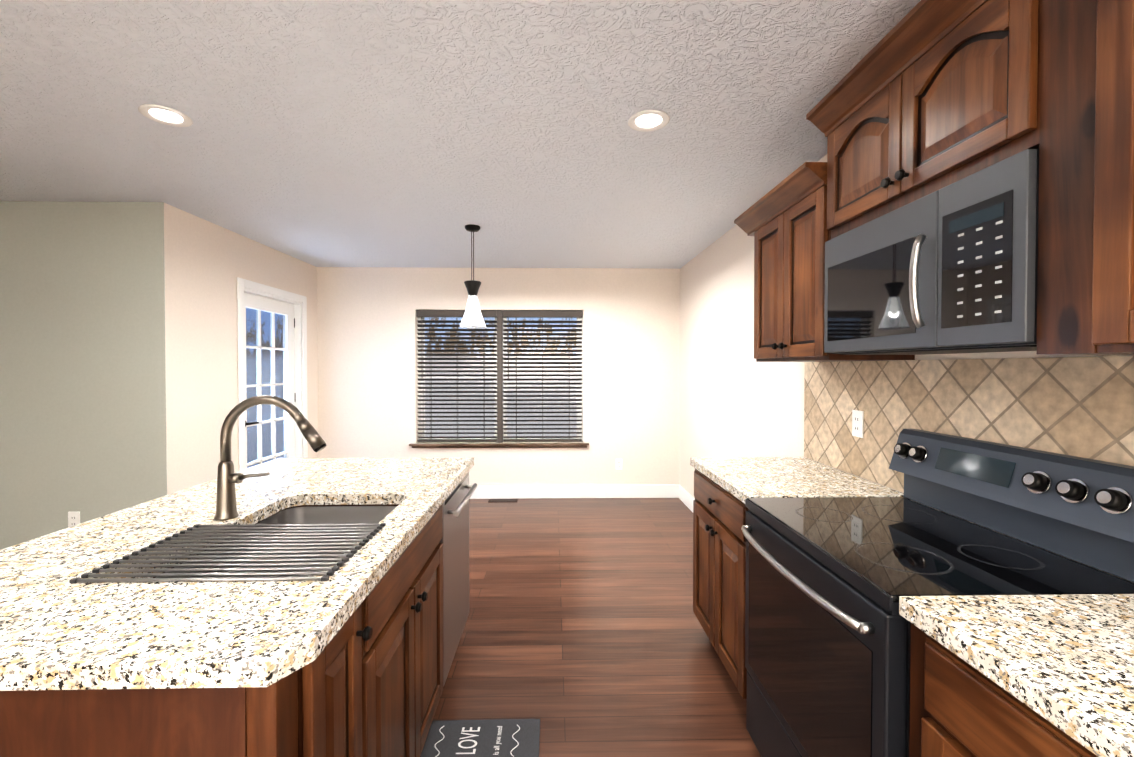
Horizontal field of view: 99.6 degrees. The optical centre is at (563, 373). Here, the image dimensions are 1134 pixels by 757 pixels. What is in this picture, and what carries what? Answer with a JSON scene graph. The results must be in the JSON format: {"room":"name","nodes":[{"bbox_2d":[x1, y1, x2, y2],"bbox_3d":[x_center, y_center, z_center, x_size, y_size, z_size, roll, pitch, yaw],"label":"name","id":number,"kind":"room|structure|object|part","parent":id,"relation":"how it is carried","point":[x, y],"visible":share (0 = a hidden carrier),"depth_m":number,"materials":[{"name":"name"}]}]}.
{"room":"kitchen","nodes":[
{"label":"kitchen","id":0,"kind":"room"},
{"bbox_2d":[0,201,166,549],"bbox_3d":[-4.282,0.129,3.096,3.480,2.440,0.150,0,1,-1],"label":"wall","id":1,"kind":"structure","parent":0,"point":[82,370],"depth_m":3.04,"materials":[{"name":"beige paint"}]},
{"bbox_2d":[68,511,79,527],"bbox_3d":[-3.120,0.935,3.051,0.072,0.116,0.008,0,1,-1],"label":"outlet","id":2,"kind":"object","parent":1,"relation":"attached to","point":[73,518],"visible":0.75,"depth_m":3.05,"materials":[{"name":"white plastic"}]},
{"bbox_2d":[164,203,317,494],"bbox_3d":[-2.636,0.116,4.041,0.150,2.440,1.967,0,1,-1],"label":"wall","id":3,"kind":"structure","parent":0,"point":[207,263],"depth_m":3.42,"materials":[{"name":"beige paint"}]},
{"bbox_2d":[237,277,307,470],"bbox_3d":[-2.630,0.284,4.267,0.166,2.093,1.030,0,1,-1],"label":"patio door","id":4,"kind":"structure","parent":3,"relation":"in","point":[290,308],"depth_m":4.36,"materials":[{"name":"white wood"}]},
{"bbox_3d":[-2.648,0.262,4.266,0.004,1.638,0.620,0,1,-1],"label":"glass","id":5,"kind":"part","parent":4,"relation":"part of","materials":[{"name":"clear glass"}]},
{"bbox_2d":[0,0,920,268],"bbox_3d":[-2.336,-1.115,1.317,7.600,0.100,7.690,0,1,-1],"label":"ceiling","id":6,"kind":"structure","parent":0,"point":[372,133],"depth_m":1.99,"materials":[{"name":"white paint"}]},
{"bbox_2d":[138,104,192,126],"bbox_3d":[-1.649,-1.069,1.987,0.176,0.009,0.176,0,1,-1],"label":"recessed light","id":7,"kind":"object","parent":6,"relation":"in","point":[161,114],"visible":1,"depth_m":1.98,"materials":[{"name":"white plastic"}]},
{"bbox_2d":[459,224,485,328],"bbox_3d":[-0.678,-0.722,3.572,0.202,0.749,0.202,0,1,-1],"label":"pendant light","id":8,"kind":"object","parent":6,"relation":"hanging from","point":[472,286],"visible":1,"depth_m":3.54,"materials":[{"name":"white glass"}]},
{"bbox_3d":[-0.678,-0.467,3.576,0.202,0.238,0.202,0,1,-1],"label":"lamp shade","id":9,"kind":"part","parent":8,"relation":"part of","materials":[{"name":"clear glass"}]},
{"bbox_3d":[-0.678,-0.513,3.575,0.054,0.131,0.054,0,1,-1],"label":"bulb","id":10,"kind":"part","parent":8,"relation":"part of","materials":[{"name":"white glass"}]},
{"bbox_2d":[628,109,669,131],"bbox_3d":[0.360,-1.070,2.028,0.176,0.009,0.176,0,1,-1],"label":"recessed light","id":11,"kind":"object","parent":6,"relation":"in","point":[648,120],"visible":1,"depth_m":2.02,"materials":[{"name":"white plastic"}]},
{"bbox_2d":[317,267,679,484],"bbox_3d":[-0.748,0.100,5.138,3.970,2.440,0.150,0,1,-1],"label":"wall","id":12,"kind":"structure","parent":0,"point":[367,335],"depth_m":5.07,"materials":[{"name":"beige paint"}]},
{"bbox_2d":[409,310,588,447],"bbox_3d":[-0.677,0.051,5.114,1.890,1.458,0.190,0,1,-1],"label":"window unit","id":13,"kind":"structure","parent":12,"relation":"in","point":[500,371],"depth_m":5.10,"materials":[{"name":"brown"}]},
{"bbox_2d":[416,310,496,441],"bbox_3d":[-1.131,0.022,5.092,0.846,1.394,0.074,0,1,-1],"label":"blind","id":14,"kind":"object","parent":13,"relation":"attached to","point":[421,424],"depth_m":5.10,"materials":[{"name":"grey plastic"}]},
{"bbox_2d":[503,310,581,441],"bbox_3d":[-0.223,0.022,5.111,0.846,1.394,0.074,0,1,-1],"label":"blind","id":15,"kind":"object","parent":13,"relation":"attached to","point":[508,314],"depth_m":5.11,"materials":[{"name":"grey plastic"}]},
{"bbox_2d":[469,484,677,498],"bbox_3d":[-0.671,1.251,5.073,3.820,0.140,0.017,0,1,-1],"label":"baseboard","id":16,"kind":"structure","parent":12,"relation":"attached to","point":[482,491],"depth_m":5.08,"materials":[{"name":"white wood"}]},
{"bbox_2d":[615,459,621,469],"bbox_3d":[0.589,0.961,5.098,0.072,0.116,0.008,0,1,-1],"label":"outlet","id":17,"kind":"object","parent":12,"relation":"attached to","point":[618,464],"visible":1,"depth_m":5.10,"materials":[{"name":"white plastic"}]},
{"bbox_2d":[433,498,760,756],"bbox_3d":[-2.336,1.424,1.353,7.600,0.100,7.690,0,1,-1],"label":"floor","id":18,"kind":"structure","parent":0,"point":[583,634],"depth_m":2.47,"materials":[{"name":"brown wood"}]},
{"bbox_2d":[0,463,476,756],"bbox_3d":[-0.932,0.932,1.648,1.018,0.875,1.724,0,1,-1],"label":"kitchen island","id":19,"kind":"object","parent":18,"relation":"on","point":[374,688],"depth_m":0.98,"materials":[{"name":"brown"}]},
{"bbox_2d":[0,457,473,694],"bbox_3d":[-0.969,0.475,1.649,1.025,0.040,1.768,0,1,-1],"label":"island countertop","id":20,"kind":"structure","parent":19,"relation":"on","point":[92,605],"depth_m":1.02,"materials":[{"name":"beige stone"}]},
{"bbox_2d":[208,395,326,518],"bbox_3d":[-0.933,0.262,1.525,0.348,0.389,0.065,0,1,-1],"label":"faucet","id":21,"kind":"object","parent":20,"relation":"on","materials":[{"name":"silver metal"}]},
{"bbox_2d":[164,503,391,570],"bbox_3d":[-0.792,0.592,1.443,0.470,0.213,0.689,0,1,-1],"label":"sink","id":22,"kind":"object","parent":20,"relation":"in","point":[298,536],"depth_m":1.35,"materials":[{"name":"silver metal"}]},
{"bbox_2d":[439,472,476,686],"bbox_3d":[-0.678,0.876,2.204,0.486,0.752,0.586,0,1,-1],"label":"dishwasher","id":23,"kind":"object","parent":19,"relation":"in","point":[455,509],"depth_m":2.12,"materials":[{"name":"silver metal"}]},
{"bbox_2d":[420,719,539,756],"bbox_3d":[-0.298,1.365,1.502,0.430,0.014,0.765,0,1,-1],"label":"mat","id":24,"kind":"object","parent":18,"relation":"on","point":[489,738],"visible":1,"depth_m":1.78,"materials":[{"name":"grey fabric"}]},
{"bbox_2d":[488,499,517,501],"bbox_3d":[-0.629,1.319,4.988,0.300,0.006,0.110,0,1,-1],"label":"floor vent","id":25,"kind":"object","parent":18,"relation":"in","point":[503,500],"visible":1,"depth_m":4.98,"materials":[{"name":"brown"}]},
{"bbox_2d":[690,457,910,699],"bbox_3d":[0.974,0.905,2.169,0.641,0.915,0.770,0,1,-1],"label":"base cabinet","id":26,"kind":"object","parent":18,"relation":"on","point":[725,488],"visible":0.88,"depth_m":2.08,"materials":[{"name":"brown wood"}]},
{"bbox_2d":[690,457,910,503],"bbox_3d":[0.983,0.468,2.163,0.609,0.040,0.770,0,1,-1],"label":"countertop","id":27,"kind":"structure","parent":26,"relation":"on","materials":[{"name":"stone"}]},
{"bbox_2d":[741,429,1133,756],"bbox_3d":[0.958,0.791,1.397,0.689,1.166,0.758,0,1,-1],"label":"range","id":28,"kind":"object","parent":18,"relation":"on","point":[829,581],"visible":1,"depth_m":1.26,"materials":[{"name":"black metal"}]},
{"bbox_3d":[0.689,0.916,1.394,0.151,0.876,0.754,0,1,-1],"label":"door","id":29,"kind":"part","parent":28,"relation":"part of","materials":[{"name":"black metal"}]},
{"bbox_2d":[899,610,1106,756],"bbox_3d":[1.021,0.948,0.607,0.610,0.874,0.814,0,1,-1],"label":"base cabinet","id":30,"kind":"object","parent":18,"relation":"on","point":[958,709],"depth_m":0.84,"materials":[{"name":"brown"}]},
{"bbox_2d":[899,594,1133,756],"bbox_3d":[1.033,0.503,-0.338,0.609,0.040,2.696,0,1,-1],"label":"countertop","id":31,"kind":"structure","parent":30,"relation":"on","point":[1071,656],"depth_m":0.82,"materials":[{"name":"beige stone"}]},
{"bbox_2d":[679,154,1133,582],"bbox_3d":[1.389,0.153,1.411,0.150,2.440,7.690,0,1,-1],"label":"wall","id":32,"kind":"structure","parent":0,"point":[737,399],"depth_m":3.62,"materials":[{"name":"beige paint"}]},
{"bbox_2d":[678,484,694,511],"bbox_3d":[1.258,1.269,3.835,0.014,0.140,2.490,0,1,-1],"label":"baseboard","id":33,"kind":"structure","parent":32,"relation":"attached to","point":[683,495],"depth_m":4.83,"materials":[{"name":"white wood"}]},
{"bbox_2d":[734,162,914,361],"bbox_3d":[1.088,-0.420,2.114,0.415,0.726,0.696,0,1,-1],"label":"upper cabinet","id":34,"kind":"object","parent":32,"relation":"attached to","point":[784,222],"visible":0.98,"depth_m":1.99,"materials":[{"name":"brown wood"}]},
{"bbox_2d":[818,0,1033,239],"bbox_3d":[1.140,-0.715,1.379,0.342,0.454,0.760,0,1,-1],"label":"upper cabinet","id":35,"kind":"object","parent":32,"relation":"attached to","point":[921,99],"depth_m":1.26,"materials":[{"name":"brown wood"}]},
{"bbox_2d":[824,148,1038,354],"bbox_3d":[1.115,-0.271,1.385,0.390,0.414,0.752,0,1,-1],"label":"microwave","id":36,"kind":"object","parent":35,"relation":"attached to","point":[952,268],"visible":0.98,"depth_m":1.21,"materials":[{"name":"grey metal"}]},
{"bbox_2d":[804,356,1133,491],"bbox_3d":[1.329,0.220,0.433,0.008,0.504,4.235,0,1,-1],"label":"backsplash","id":37,"kind":"structure","parent":32,"relation":"attached to","point":[1082,407],"depth_m":1.53,"materials":[{"name":"tile"}]},
{"bbox_2d":[852,410,863,437],"bbox_3d":[1.286,0.218,2.095,0.008,0.116,0.072,0,1,-1],"label":"outlet","id":38,"kind":"object","parent":37,"relation":"attached to","point":[857,423],"visible":1,"depth_m":2.09,"materials":[{"name":"white plastic"}]},
{"bbox_2d":[1018,0,1133,354],"bbox_3d":[1.158,-0.482,0.488,0.342,0.896,1.029,0,1,-1],"label":"upper cabinet","id":39,"kind":"object","parent":32,"relation":"attached to","point":[1083,130],"depth_m":0.91,"materials":[{"name":"brown wood"}]},
{"label":"outside","id":40,"kind":"structure","parent":0,"visible":0},
{"bbox_2d":[246,308,576,467],"bbox_3d":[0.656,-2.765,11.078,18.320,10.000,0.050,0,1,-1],"label":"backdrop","id":41,"kind":"structure","parent":40,"point":[264,325],"depth_m":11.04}
]}

